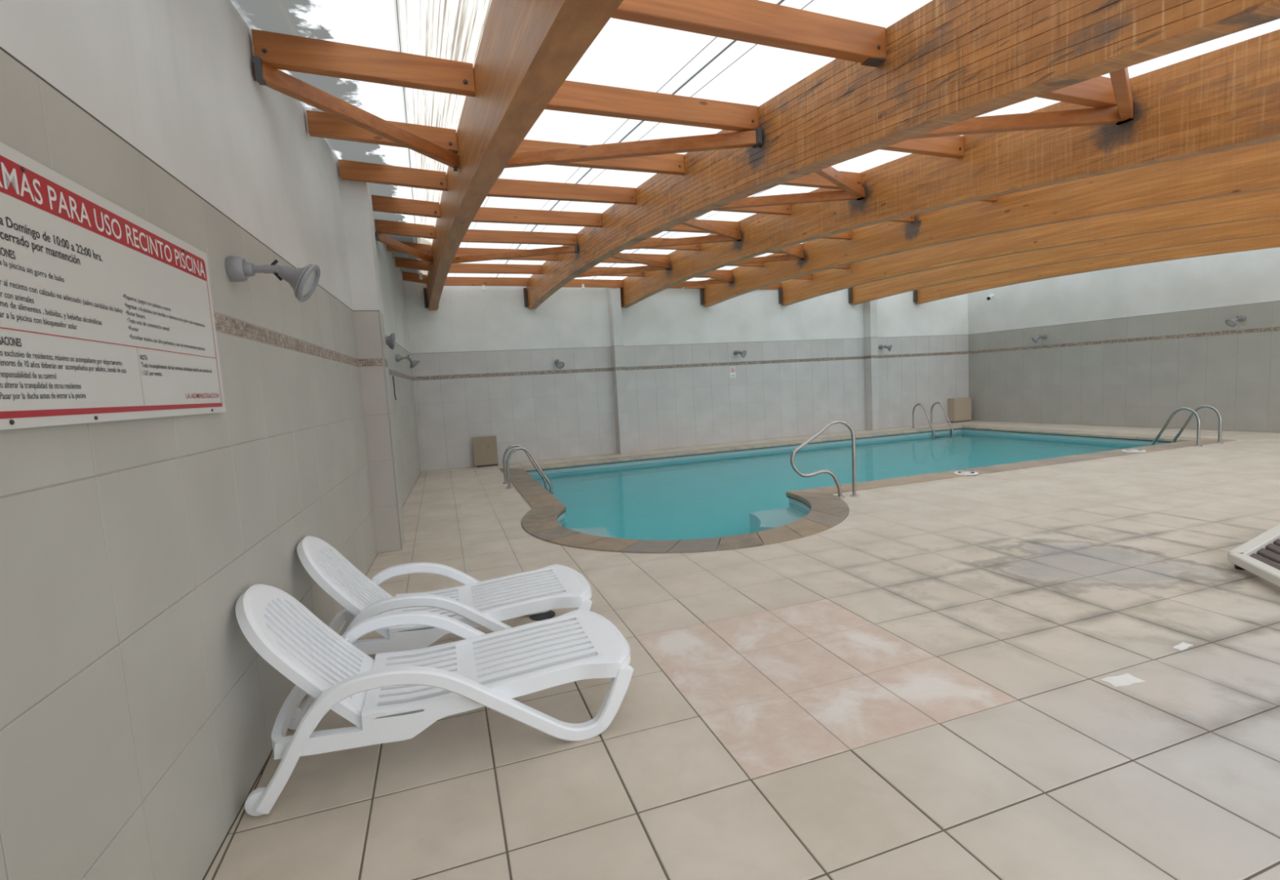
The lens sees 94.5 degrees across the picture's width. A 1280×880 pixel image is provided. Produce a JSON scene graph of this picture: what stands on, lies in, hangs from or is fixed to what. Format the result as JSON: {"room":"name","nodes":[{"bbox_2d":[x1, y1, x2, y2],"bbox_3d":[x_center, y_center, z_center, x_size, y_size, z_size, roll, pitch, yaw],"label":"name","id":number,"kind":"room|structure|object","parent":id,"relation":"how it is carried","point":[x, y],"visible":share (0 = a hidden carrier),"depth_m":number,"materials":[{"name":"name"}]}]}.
{"room":"indoor swimming pool","nodes":[
{"label":"indoor swimming pool","id":0,"kind":"room"},
{"bbox_2d":[0,0,421,879],"bbox_3d":[-2.647,-0.770,5.183,0.206,3.838,13.600,-5,6,-16],"label":"wall","id":1,"kind":"structure","parent":0,"point":[139,714],"depth_m":1.92,"materials":[{"name":"grey tile"}]},
{"bbox_2d":[0,142,226,430],"bbox_3d":[-1.474,-0.366,1.710,0.012,0.609,1.233,-5,6,-16],"label":"sign","id":2,"kind":"object","parent":1,"relation":"attached to","point":[107,314],"visible":1,"depth_m":1.53,"materials":[{"name":"white plastic"}]},
{"bbox_2d":[225,256,320,302],"bbox_3d":[-1.598,-0.705,2.595,0.350,0.196,0.180,-5,6,-18],"label":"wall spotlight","id":3,"kind":"object","parent":1,"relation":"attached to","point":[304,281],"visible":1,"depth_m":2.57,"materials":[{"name":"grey paint"}]},
{"bbox_2d":[385,333,395,350],"bbox_3d":[-2.692,-1.023,6.151,0.295,0.179,0.177,-5,6,-18],"label":"wall spotlight","id":4,"kind":"object","parent":1,"relation":"attached to","point":[390,340],"visible":0.55,"depth_m":6.12,"materials":[{"name":"grey paint"}]},
{"bbox_2d":[392,376,396,399],"bbox_3d":[-3.414,-0.722,8.228,0.016,0.334,0.080,-4,6,-11],"label":"cable","id":5,"kind":"object","parent":1,"relation":"attached to","point":[393,376],"visible":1,"depth_m":8.20,"materials":[{"name":"metal"}]},
{"bbox_2d":[395,354,420,368],"bbox_3d":[-3.481,-1.179,8.884,0.337,0.216,0.177,-5,6,-18],"label":"wall spotlight","id":6,"kind":"object","parent":1,"relation":"attached to","point":[413,362],"visible":1,"depth_m":8.84,"materials":[{"name":"grey paint"}]},
{"bbox_2d":[404,280,968,471],"bbox_3d":[2.200,-1.810,13.871,14.800,3.719,0.206,-5,6,-18],"label":"wall","id":7,"kind":"structure","parent":0,"point":[486,366],"depth_m":13.22,"materials":[{"name":"white paint"}]},
{"bbox_2d":[554,359,564,368],"bbox_3d":[-1.677,-1.578,12.277,0.179,0.208,0.348,-5,6,-18],"label":"wall spotlight","id":8,"kind":"object","parent":7,"relation":"attached to","point":[560,365],"visible":1,"depth_m":12.19,"materials":[{"name":"grey paint"}]},
{"bbox_2d":[729,366,735,377],"bbox_3d":[2.157,-1.575,13.759,0.144,0.247,0.007,-5,6,-18],"label":"sign","id":9,"kind":"object","parent":7,"relation":"attached to","point":[732,370],"visible":1,"depth_m":13.76,"materials":[{"name":"white plastic"}]},
{"bbox_2d":[733,350,746,357],"bbox_3d":[2.321,-1.979,13.613,0.173,0.186,0.353,-6,6,-24],"label":"wall spotlight","id":10,"kind":"object","parent":7,"relation":"attached to","point":[743,353],"visible":1,"depth_m":13.54,"materials":[{"name":"grey paint"}]},
{"bbox_2d":[878,344,892,351],"bbox_3d":[6.214,-2.317,14.930,0.164,0.184,0.353,-8,7,-41],"label":"wall spotlight","id":11,"kind":"object","parent":7,"relation":"attached to","point":[881,347],"visible":1,"depth_m":14.85,"materials":[{"name":"grey paint"}]},
{"bbox_2d":[202,420,1279,879],"bbox_3d":[4.694,0.517,7.709,15.668,0.014,13.470,-5,6,-18],"label":"floor","id":12,"kind":"structure","parent":0,"point":[910,686],"depth_m":2.63,"materials":[{"name":"tile"}]},
{"bbox_2d":[337,160,404,553],"bbox_3d":[-2.627,-0.769,5.807,0.246,3.715,0.435,-5,6,-18],"label":"pillar","id":13,"kind":"structure","parent":12,"relation":"on","point":[357,202],"depth_m":5.63,"materials":[{"name":"white paint"}]},
{"bbox_2d":[235,583,633,816],"bbox_3d":[-0.838,0.919,2.650,1.569,0.772,0.680,-5,6,-18],"label":"sun lounger","id":14,"kind":"object","parent":12,"relation":"on","point":[393,696],"visible":1,"depth_m":2.47,"materials":[{"name":"white plastic"}]},
{"bbox_2d":[297,535,591,694],"bbox_3d":[-1.085,0.853,3.485,1.569,0.772,0.680,-5,6,-18],"label":"sun lounger","id":15,"kind":"object","parent":12,"relation":"on","point":[475,603],"visible":0.8,"depth_m":3.35,"materials":[{"name":"white plastic"}]},
{"bbox_2d":[471,435,498,467],"bbox_3d":[-3.130,0.234,11.978,0.470,0.606,0.117,-5,6,-18],"label":"board","id":16,"kind":"object","parent":12,"relation":"on","point":[485,448],"visible":1,"depth_m":11.96,"materials":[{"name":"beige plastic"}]},
{"bbox_2d":[502,444,552,492],"bbox_3d":[-1.793,0.961,9.535,0.740,1.774,0.624,-5,6,-18],"label":"pool ladder","id":17,"kind":"object","parent":12,"relation":"on","point":[527,452],"visible":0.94,"depth_m":9.33,"materials":[{"name":"silver metal"}]},
{"bbox_2d":[529,610,555,620],"bbox_3d":[-0.649,1.163,3.935,0.170,0.010,0.170,-5,6,-18],"label":"floor drain","id":18,"kind":"object","parent":12,"relation":"on","point":[545,615],"visible":0.83,"depth_m":3.90,"materials":[{"name":"metal"}]},
{"bbox_2d":[607,287,630,454],"bbox_3d":[-0.461,-1.540,12.745,0.215,3.690,0.250,-5,6,-18],"label":"pillar","id":19,"kind":"structure","parent":12,"relation":"on","point":[614,293],"depth_m":12.65,"materials":[{"name":"white paint"}]},
{"bbox_2d":[790,419,858,497],"bbox_3d":[2.204,0.239,7.070,0.854,0.937,0.103,-4,6,-9],"label":"pool handrail","id":20,"kind":"object","parent":12,"relation":"on","point":[837,421],"visible":1,"depth_m":7.06,"materials":[{"name":"silver metal"}]},
{"bbox_2d":[499,424,1236,553],"bbox_3d":[3.799,1.027,9.966,11.807,1.384,7.107,-5,6,-18],"label":"swimming pool","id":21,"kind":"object","parent":12,"relation":"in","point":[733,497],"visible":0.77,"depth_m":9.27,"materials":[{"name":"teal liquid"}]},
{"bbox_2d":[953,471,978,475],"bbox_3d":[4.508,0.454,8.175,0.300,0.016,0.300,-5,6,-18],"label":"lid","id":22,"kind":"object","parent":21,"relation":"on","point":[960,473],"visible":1,"depth_m":8.14,"materials":[{"name":"white plastic"}]},
{"bbox_2d":[1121,448,1146,452],"bbox_3d":[7.760,0.167,9.291,0.300,0.016,0.300,-5,6,-18],"label":"lid","id":23,"kind":"object","parent":21,"relation":"on","point":[1125,450],"visible":1,"depth_m":9.25,"materials":[{"name":"white plastic"}]},
{"bbox_2d":[863,299,879,430],"bbox_3d":[5.798,-2.088,14.831,0.215,3.690,0.250,-5,6,-18],"label":"pillar","id":24,"kind":"structure","parent":12,"relation":"on","point":[870,318],"depth_m":14.78,"materials":[{"name":"white paint"}]},
{"bbox_2d":[911,401,953,435],"bbox_3d":[7.290,-0.041,14.740,0.684,1.774,0.740,-5,6,-18],"label":"pool ladder","id":25,"kind":"object","parent":12,"relation":"on","point":[937,402],"visible":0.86,"depth_m":14.66,"materials":[{"name":"silver metal"}]},
{"bbox_2d":[947,397,971,422],"bbox_3d":[8.582,-0.806,15.882,0.610,0.635,0.220,-5,6,-18],"label":"box","id":26,"kind":"object","parent":12,"relation":"on","point":[959,410],"visible":0.98,"depth_m":15.78,"materials":[{"name":"beige cardboard"}]},
{"bbox_2d":[1101,673,1145,686],"bbox_3d":[2.247,1.119,2.756,0.170,0.001,0.085,-4,6,-13],"label":"scrap","id":27,"kind":"object","parent":12,"relation":"on","point":[1126,679],"visible":1,"depth_m":2.75,"materials":[{"name":"white paper"}]},
{"bbox_2d":[1173,641,1193,650],"bbox_3d":[2.791,1.062,3.042,0.120,0.001,0.045,-6,6,-27],"label":"scrap","id":28,"kind":"object","parent":12,"relation":"on","point":[1183,646],"visible":1,"depth_m":3.04,"materials":[{"name":"white paper"}]},
{"bbox_2d":[1151,404,1223,446],"bbox_3d":[9.163,0.314,9.941,0.644,1.774,0.740,-5,6,-18],"label":"pool ladder","id":29,"kind":"object","parent":12,"relation":"on","point":[1193,411],"visible":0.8,"depth_m":9.71,"materials":[{"name":"silver metal"}]},
{"bbox_2d":[1227,524,1279,586],"bbox_3d":[4.660,0.807,4.034,2.526,0.115,0.722,-6,6,-31],"label":"lounge chair","id":30,"kind":"object","parent":12,"relation":"on","point":[1245,557],"visible":1,"depth_m":4.06,"materials":[{"name":"white plastic"}]},
{"bbox_2d":[230,0,1279,280],"bbox_3d":[4.534,-2.737,7.343,15.681,1.126,13.586,-5,6,-18],"label":"ceiling","id":31,"kind":"structure","parent":0,"point":[624,54],"depth_m":3.65,"materials":[{"name":"white"}]},
{"bbox_2d":[419,272,422,279],"bbox_3d":[-3.664,-2.738,9.896,0.062,0.111,0.060,-5,6,-18],"label":"light bulb","id":32,"kind":"object","parent":31,"relation":"hanging from","point":[420,273],"visible":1,"depth_m":9.88,"materials":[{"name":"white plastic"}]},
{"bbox_2d":[423,0,623,310],"bbox_3d":[-1.648,-1.869,5.381,0.257,1.573,13.348,-5,6,-21],"label":"roof beam","id":33,"kind":"structure","parent":31,"relation":"attached to","point":[527,49],"depth_m":2.70,"materials":[{"name":"brown wood"}]},
{"bbox_2d":[252,56,459,171],"bbox_3d":[-1.707,-2.035,3.819,0.088,0.111,1.611,-1,6,23],"label":"diagonal brace","id":34,"kind":"object","parent":33,"relation":"attached to","point":[264,74],"visible":0.93,"depth_m":3.59,"materials":[{"name":"brown wood"}]},
{"bbox_2d":[251,28,475,97],"bbox_3d":[-1.498,-2.078,3.270,1.114,0.233,0.081,-5,6,-16],"label":"purlin","id":35,"kind":"object","parent":33,"relation":"attached to","point":[282,51],"visible":0.99,"depth_m":3.24,"materials":[{"name":"brown wood"}]},
{"bbox_2d":[306,110,457,154],"bbox_3d":[-1.886,-2.272,4.369,1.017,0.231,0.081,-5,6,-16],"label":"purlin","id":36,"kind":"object","parent":33,"relation":"attached to","point":[320,124],"visible":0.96,"depth_m":4.31,"materials":[{"name":"brown wood"}]},
{"bbox_2d":[337,159,447,191],"bbox_3d":[-2.272,-2.447,5.470,0.920,0.230,0.081,-5,6,-16],"label":"purlin","id":37,"kind":"object","parent":33,"relation":"attached to","point":[353,171],"visible":1,"depth_m":5.44,"materials":[{"name":"brown wood"}]},
{"bbox_2d":[374,231,433,265],"bbox_3d":[-3.246,-2.652,8.226,0.085,0.175,1.399,-2,6,11],"label":"diagonal brace","id":38,"kind":"object","parent":33,"relation":"attached to","point":[383,238],"visible":0.85,"depth_m":8.11,"materials":[{"name":"brown wood"}]},
{"bbox_2d":[374,218,435,239],"bbox_3d":[-3.042,-2.736,7.678,0.726,0.228,0.081,-5,6,-16],"label":"purlin","id":39,"kind":"object","parent":33,"relation":"attached to","point":[386,227],"visible":0.98,"depth_m":7.66,"materials":[{"name":"brown wood"}]},
{"bbox_2d":[371,195,440,217],"bbox_3d":[-2.658,-2.602,6.573,0.823,0.229,0.081,-5,6,-16],"label":"purlin","id":40,"kind":"object","parent":33,"relation":"attached to","point":[380,203],"visible":0.92,"depth_m":6.57,"materials":[{"name":"brown wood"}]},
{"bbox_2d":[386,240,432,256],"bbox_3d":[-3.425,-2.851,8.785,0.630,0.228,0.081,-5,6,-16],"label":"purlin","id":41,"kind":"object","parent":33,"relation":"attached to","point":[426,249],"visible":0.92,"depth_m":8.79,"materials":[{"name":"brown wood"}]},
{"bbox_2d":[395,256,429,271],"bbox_3d":[-3.809,-2.947,9.899,0.533,0.227,0.068,-5,6,-16],"label":"purlin","id":42,"kind":"object","parent":33,"relation":"attached to","point":[400,262],"visible":0.85,"depth_m":9.87,"materials":[{"name":"brown wood"}]},
{"bbox_2d":[401,271,427,284],"bbox_3d":[-4.190,-3.022,11.010,0.436,0.227,0.068,-5,6,-16],"label":"purlin","id":43,"kind":"object","parent":33,"relation":"attached to","point":[406,276],"visible":0.85,"depth_m":10.98,"materials":[{"name":"brown wood"}]},
{"bbox_2d":[444,276,529,286],"bbox_3d":[-3.012,-3.069,11.448,1.774,0.167,0.082,-5,6,-22],"label":"purlin","id":44,"kind":"object","parent":33,"relation":"attached to","point":[450,281],"visible":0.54,"depth_m":11.44,"materials":[{"name":"brown wood"}]},
{"bbox_2d":[448,262,542,274],"bbox_3d":[-2.584,-2.998,10.350,1.774,0.169,0.082,-5,6,-22],"label":"purlin","id":45,"kind":"object","parent":33,"relation":"attached to","point":[459,268],"visible":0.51,"depth_m":10.35,"materials":[{"name":"brown wood"}]},
{"bbox_2d":[454,247,557,261],"bbox_3d":[-2.156,-2.908,9.254,1.774,0.171,0.082,-5,6,-22],"label":"purlin","id":46,"kind":"object","parent":33,"relation":"attached to","point":[461,251],"visible":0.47,"depth_m":9.20,"materials":[{"name":"brown wood"}]},
{"bbox_2d":[452,244,577,263],"bbox_3d":[-1.932,-2.722,8.701,2.141,0.131,0.088,-2,6,12],"label":"diagonal brace","id":47,"kind":"object","parent":33,"relation":"attached to","point":[568,249],"visible":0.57,"depth_m":8.65,"materials":[{"name":"brown wood"}]},
{"bbox_2d":[461,229,577,245],"bbox_3d":[-1.726,-2.797,8.161,1.774,0.173,0.082,-5,6,-22],"label":"purlin","id":48,"kind":"object","parent":33,"relation":"attached to","point":[471,235],"visible":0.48,"depth_m":8.16,"materials":[{"name":"brown wood"}]},
{"bbox_2d":[471,206,602,226],"bbox_3d":[-1.295,-2.667,7.069,1.774,0.176,0.082,-5,6,-22],"label":"purlin","id":49,"kind":"object","parent":33,"relation":"attached to","point":[484,215],"visible":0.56,"depth_m":7.07,"materials":[{"name":"brown wood"}]},
{"bbox_2d":[486,178,636,204],"bbox_3d":[-0.863,-2.517,5.979,1.774,0.178,0.082,-5,6,-22],"label":"purlin","id":50,"kind":"object","parent":33,"relation":"attached to","point":[502,188],"visible":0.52,"depth_m":5.99,"materials":[{"name":"brown wood"}]},
{"bbox_2d":[515,139,684,175],"bbox_3d":[-0.430,-2.346,4.891,1.774,0.180,0.082,-5,6,-22],"label":"purlin","id":51,"kind":"object","parent":33,"relation":"attached to","point":[672,163],"visible":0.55,"depth_m":5.01,"materials":[{"name":"brown wood"}]},
{"bbox_2d":[544,80,759,131],"bbox_3d":[0.004,-2.156,3.804,1.774,0.182,0.082,-5,6,-22],"label":"purlin","id":52,"kind":"object","parent":33,"relation":"attached to","point":[577,97],"visible":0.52,"depth_m":3.81,"materials":[{"name":"brown wood"}]},
{"bbox_2d":[610,0,886,66],"bbox_3d":[0.438,-1.946,2.724,1.774,0.184,0.084,-5,6,-23],"label":"purlin","id":53,"kind":"object","parent":33,"relation":"attached to","point":[751,21],"visible":0.98,"depth_m":2.77,"materials":[{"name":"brown wood"}]},
{"bbox_2d":[523,0,1279,309],"bbox_3d":[0.174,-2.028,5.988,0.257,1.573,13.348,-5,6,-21],"label":"roof beam","id":54,"kind":"structure","parent":31,"relation":"attached to","point":[948,62],"depth_m":2.86,"materials":[{"name":"brown wood"}]},
{"bbox_2d":[562,279,623,288],"bbox_3d":[-1.206,-3.231,12.188,1.840,0.159,0.082,-5,6,-22],"label":"purlin","id":55,"kind":"object","parent":54,"relation":"attached to","point":[575,282],"visible":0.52,"depth_m":12.27,"materials":[{"name":"brown wood"}]},
{"bbox_2d":[586,266,644,276],"bbox_3d":[-0.778,-3.163,11.090,1.840,0.157,0.082,-5,6,-22],"label":"purlin","id":56,"kind":"object","parent":54,"relation":"attached to","point":[639,273],"visible":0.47,"depth_m":11.22,"materials":[{"name":"brown wood"}]},
{"bbox_2d":[576,265,666,277],"bbox_3d":[-0.556,-2.994,10.537,2.204,0.110,0.089,-2,6,12],"label":"diagonal brace","id":57,"kind":"object","parent":54,"relation":"attached to","point":[647,268],"visible":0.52,"depth_m":10.47,"materials":[{"name":"brown wood"}]},
{"bbox_2d":[504,127,762,168],"bbox_3d":[-0.202,-2.119,4.335,2.148,0.204,0.088,-2,6,13],"label":"diagonal brace","id":58,"kind":"object","parent":54,"relation":"attached to","point":[753,139],"visible":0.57,"depth_m":4.28,"materials":[{"name":"brown wood"}]},
{"bbox_2d":[600,253,669,263],"bbox_3d":[-0.350,-3.075,9.994,1.840,0.159,0.082,-5,6,-22],"label":"purlin","id":59,"kind":"object","parent":54,"relation":"attached to","point":[663,258],"visible":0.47,"depth_m":10.13,"materials":[{"name":"brown wood"}]},
{"bbox_2d":[609,252,670,270],"bbox_3d":[-0.127,-2.895,9.442,0.088,0.134,2.239,1,7,35],"label":"diagonal brace","id":60,"kind":"object","parent":54,"relation":"attached to","point":[619,255],"visible":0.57,"depth_m":9.61,"materials":[{"name":"brown wood"}]},
{"bbox_2d":[641,237,700,250],"bbox_3d":[0.080,-2.967,8.900,1.840,0.161,0.082,-5,6,-22],"label":"purlin","id":61,"kind":"object","parent":54,"relation":"attached to","point":[694,246],"visible":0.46,"depth_m":9.08,"materials":[{"name":"brown wood"}]},
{"bbox_2d":[625,235,737,249],"bbox_3d":[0.305,-2.777,8.346,2.207,0.147,0.089,-2,6,12],"label":"diagonal brace","id":62,"kind":"object","parent":54,"relation":"attached to","point":[712,238],"visible":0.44,"depth_m":8.27,"materials":[{"name":"brown wood"}]},
{"bbox_2d":[665,219,739,233],"bbox_3d":[0.511,-2.839,7.808,1.840,0.163,0.082,-5,6,-22],"label":"purlin","id":63,"kind":"object","parent":54,"relation":"attached to","point":[732,225],"visible":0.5,"depth_m":7.96,"materials":[{"name":"brown wood"}]},
{"bbox_2d":[680,217,741,241],"bbox_3d":[0.736,-2.638,7.255,0.088,0.177,2.235,1,7,35],"label":"diagonal brace","id":64,"kind":"object","parent":54,"relation":"attached to","point":[694,223],"visible":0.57,"depth_m":7.47,"materials":[{"name":"brown wood"}]},
{"bbox_2d":[713,196,791,215],"bbox_3d":[0.943,-2.691,6.718,1.840,0.164,0.082,-5,6,-22],"label":"purlin","id":65,"kind":"object","parent":54,"relation":"attached to","point":[785,210],"visible":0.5,"depth_m":6.92,"materials":[{"name":"brown wood"}]},
{"bbox_2d":[715,190,857,209],"bbox_3d":[1.170,-2.480,6.163,2.211,0.185,0.089,-2,6,12],"label":"diagonal brace","id":66,"kind":"object","parent":54,"relation":"attached to","point":[834,195],"visible":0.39,"depth_m":6.06,"materials":[{"name":"brown wood"}]},
{"bbox_2d":[781,170,862,190],"bbox_3d":[1.375,-2.522,5.630,1.840,0.166,0.082,-5,6,-22],"label":"purlin","id":67,"kind":"object","parent":54,"relation":"attached to","point":[813,180],"visible":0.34,"depth_m":5.76,"materials":[{"name":"brown wood"}]},
{"bbox_2d":[880,135,964,158],"bbox_3d":[1.810,-2.334,4.543,1.840,0.168,0.082,-5,6,-22],"label":"purlin","id":68,"kind":"object","parent":54,"relation":"attached to","point":[953,146],"visible":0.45,"depth_m":4.75,"materials":[{"name":"brown wood"}]},
{"bbox_2d":[1036,75,1116,107],"bbox_3d":[2.245,-2.126,3.459,1.840,0.170,0.082,-5,6,-22],"label":"purlin","id":69,"kind":"object","parent":54,"relation":"attached to","point":[1098,91],"visible":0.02,"depth_m":3.65,"materials":[{"name":"brown wood"}]},
{"bbox_2d":[620,29,1279,307],"bbox_3d":[2.059,-2.193,6.616,0.257,1.573,13.348,-5,6,-21],"label":"roof beam","id":70,"kind":"structure","parent":31,"relation":"attached to","point":[1227,98],"depth_m":4.22,"materials":[{"name":"brown wood"}]},
{"bbox_2d":[676,280,705,288],"bbox_3d":[0.615,-3.401,12.931,1.802,0.159,0.068,-5,6,-22],"label":"purlin","id":71,"kind":"object","parent":70,"relation":"attached to","point":[703,286],"visible":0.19,"depth_m":13.15,"materials":[{"name":"brown wood"}]},
{"bbox_2d":[666,279,728,288],"bbox_3d":[0.838,-3.243,12.373,2.171,0.118,0.089,-2,6,12],"label":"diagonal brace","id":72,"kind":"object","parent":70,"relation":"attached to","point":[713,281],"visible":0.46,"depth_m":12.27,"materials":[{"name":"brown wood"}]},
{"bbox_2d":[695,269,732,278],"bbox_3d":[1.042,-3.335,11.833,1.802,0.158,0.068,-5,6,-22],"label":"purlin","id":73,"kind":"object","parent":70,"relation":"attached to","point":[726,273],"visible":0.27,"depth_m":12.05,"materials":[{"name":"brown wood"}]},
{"bbox_2d":[701,271,733,283],"bbox_3d":[1.266,-3.166,11.276,0.088,0.110,2.210,1,7,34],"label":"diagonal brace","id":74,"kind":"object","parent":70,"relation":"attached to","point":[709,274],"visible":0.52,"depth_m":11.62,"materials":[{"name":"brown wood"}]},
{"bbox_2d":[727,262,764,266],"bbox_3d":[1.473,-3.248,10.731,1.802,0.158,0.082,-5,6,-22],"label":"purlin","id":75,"kind":"object","parent":70,"relation":"attached to","point":[755,264],"visible":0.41,"depth_m":10.96,"materials":[{"name":"brown wood"}]},
{"bbox_2d":[729,254,799,265],"bbox_3d":[1.696,-3.070,10.177,2.174,0.127,0.088,-2,6,12],"label":"diagonal brace","id":76,"kind":"object","parent":70,"relation":"attached to","point":[782,257],"visible":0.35,"depth_m":10.05,"materials":[{"name":"brown wood"}]},
{"bbox_2d":[768,244,803,253],"bbox_3d":[1.903,-3.142,9.636,1.802,0.160,0.082,-5,6,-22],"label":"purlin","id":77,"kind":"object","parent":70,"relation":"attached to","point":[799,247],"visible":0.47,"depth_m":9.89,"materials":[{"name":"brown wood"}]},
{"bbox_2d":[777,247,804,259],"bbox_3d":[2.126,-2.953,9.084,0.088,0.153,2.206,1,7,34],"label":"diagonal brace","id":78,"kind":"object","parent":70,"relation":"attached to","point":[788,251],"visible":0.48,"depth_m":9.50,"materials":[{"name":"brown wood"}]},
{"bbox_2d":[821,230,852,239],"bbox_3d":[2.333,-3.016,8.544,1.802,0.162,0.082,-5,6,-22],"label":"purlin","id":79,"kind":"object","parent":70,"relation":"attached to","point":[846,235],"visible":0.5,"depth_m":8.80,"materials":[{"name":"brown wood"}]},
{"bbox_2d":[814,166,865,199],"bbox_3d":[1.603,-2.301,5.075,0.088,0.220,2.231,1,7,35],"label":"diagonal brace","id":80,"kind":"object","parent":70,"relation":"attached to","point":[832,175],"visible":0.52,"depth_m":5.37,"materials":[{"name":"brown wood"}]},
{"bbox_2d":[889,214,914,222],"bbox_3d":[2.765,-2.870,7.454,1.802,0.164,0.082,-5,6,-22],"label":"purlin","id":81,"kind":"object","parent":70,"relation":"attached to","point":[910,219],"visible":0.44,"depth_m":7.73,"materials":[{"name":"brown wood"}]},
{"bbox_2d":[979,196,997,202],"bbox_3d":[3.198,-2.704,6.365,1.802,0.166,0.082,-5,6,-22],"label":"purlin","id":82,"kind":"object","parent":70,"relation":"attached to","point":[995,198],"visible":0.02,"depth_m":6.66,"materials":[{"name":"brown wood"}]},
{"bbox_2d":[911,105,1120,138],"bbox_3d":[2.039,-2.103,3.987,2.215,0.223,0.089,-2,6,12],"label":"diagonal brace","id":83,"kind":"object","parent":70,"relation":"attached to","point":[1105,115],"visible":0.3,"depth_m":3.86,"materials":[{"name":"brown wood"}]},
{"bbox_2d":[1109,67,1133,124],"bbox_3d":[2.431,-1.907,3.012,0.089,0.232,2.102,2,7,41],"label":"diagonal brace","id":84,"kind":"object","parent":70,"relation":"attached to","point":[1120,79],"visible":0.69,"depth_m":3.32,"materials":[{"name":"brown wood"}]},
{"bbox_2d":[699,140,1279,306],"bbox_3d":[3.908,-2.354,7.232,0.257,1.573,13.348,-5,6,-21],"label":"roof beam","id":85,"kind":"structure","parent":31,"relation":"attached to","point":[1254,168],"depth_m":6.25,"materials":[{"name":"brown wood"}]},
{"bbox_2d":[760,282,780,288],"bbox_3d":[2.455,-3.571,13.675,1.878,0.160,0.068,-5,6,-22],"label":"purlin","id":86,"kind":"object","parent":85,"relation":"attached to","point":[776,286],"visible":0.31,"depth_m":13.92,"materials":[{"name":"brown wood"}]},
{"bbox_2d":[792,273,812,279],"bbox_3d":[2.882,-3.508,12.577,1.878,0.158,0.068,-5,6,-22],"label":"purlin","id":87,"kind":"object","parent":85,"relation":"attached to","point":[809,277],"visible":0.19,"depth_m":12.85,"materials":[{"name":"brown wood"}]},
{"bbox_2d":[832,263,849,269],"bbox_3d":[3.313,-3.423,11.474,1.878,0.158,0.082,-5,6,-22],"label":"purlin","id":88,"kind":"object","parent":85,"relation":"attached to","point":[846,266],"visible":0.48,"depth_m":11.76,"materials":[{"name":"brown wood"}]},
{"bbox_2d":[778,188,1279,306],"bbox_3d":[5.829,-2.522,7.873,0.257,1.573,13.348,-5,6,-21],"label":"roof beam","id":89,"kind":"structure","parent":31,"relation":"attached to","point":[1262,204],"depth_m":8.26,"materials":[{"name":"brown wood"}]},
{"bbox_2d":[848,216,1279,305],"bbox_3d":[7.704,-2.686,8.498,0.257,1.573,13.348,-5,6,-21],"label":"roof beam","id":90,"kind":"structure","parent":31,"relation":"attached to","point":[867,292],"depth_m":9.90,"materials":[{"name":"brown wood"}]},
{"bbox_2d":[913,234,1279,304],"bbox_3d":[9.600,-2.852,9.129,0.257,1.573,13.348,-5,6,-21],"label":"roof beam","id":91,"kind":"structure","parent":31,"relation":"attached to","point":[930,294],"depth_m":11.36,"materials":[{"name":"brown wood"}]},
{"bbox_2d":[968,247,1279,432],"bbox_3d":[11.581,-1.959,9.871,0.206,3.738,13.800,-5,6,-23],"label":"wall","id":92,"kind":"structure","parent":0,"point":[1132,345],"depth_m":12.39,"materials":[{"name":"grey tile"}]},
{"bbox_2d":[986,293,994,300],"bbox_3d":[8.984,-3.667,15.174,0.251,0.168,0.106,-7,7,-35],"label":"security camera","id":93,"kind":"object","parent":92,"relation":"attached to","point":[991,295],"visible":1,"depth_m":15.13,"materials":[{"name":"white plastic"}]},
{"bbox_2d":[1031,334,1046,343],"bbox_3d":[9.492,-2.406,14.097,0.352,0.202,0.167,-4,6,-13],"label":"wall spotlight","id":94,"kind":"object","parent":92,"relation":"attached to","point":[1034,340],"visible":1,"depth_m":14.05,"materials":[{"name":"grey paint"}]},
{"bbox_2d":[1225,315,1246,327],"bbox_3d":[10.873,-2.167,10.814,0.350,0.205,0.173,-5,6,-18],"label":"wall spotlight","id":95,"kind":"object","parent":92,"relation":"attached to","point":[1230,322],"visible":1,"depth_m":10.78,"materials":[{"name":"grey paint"}]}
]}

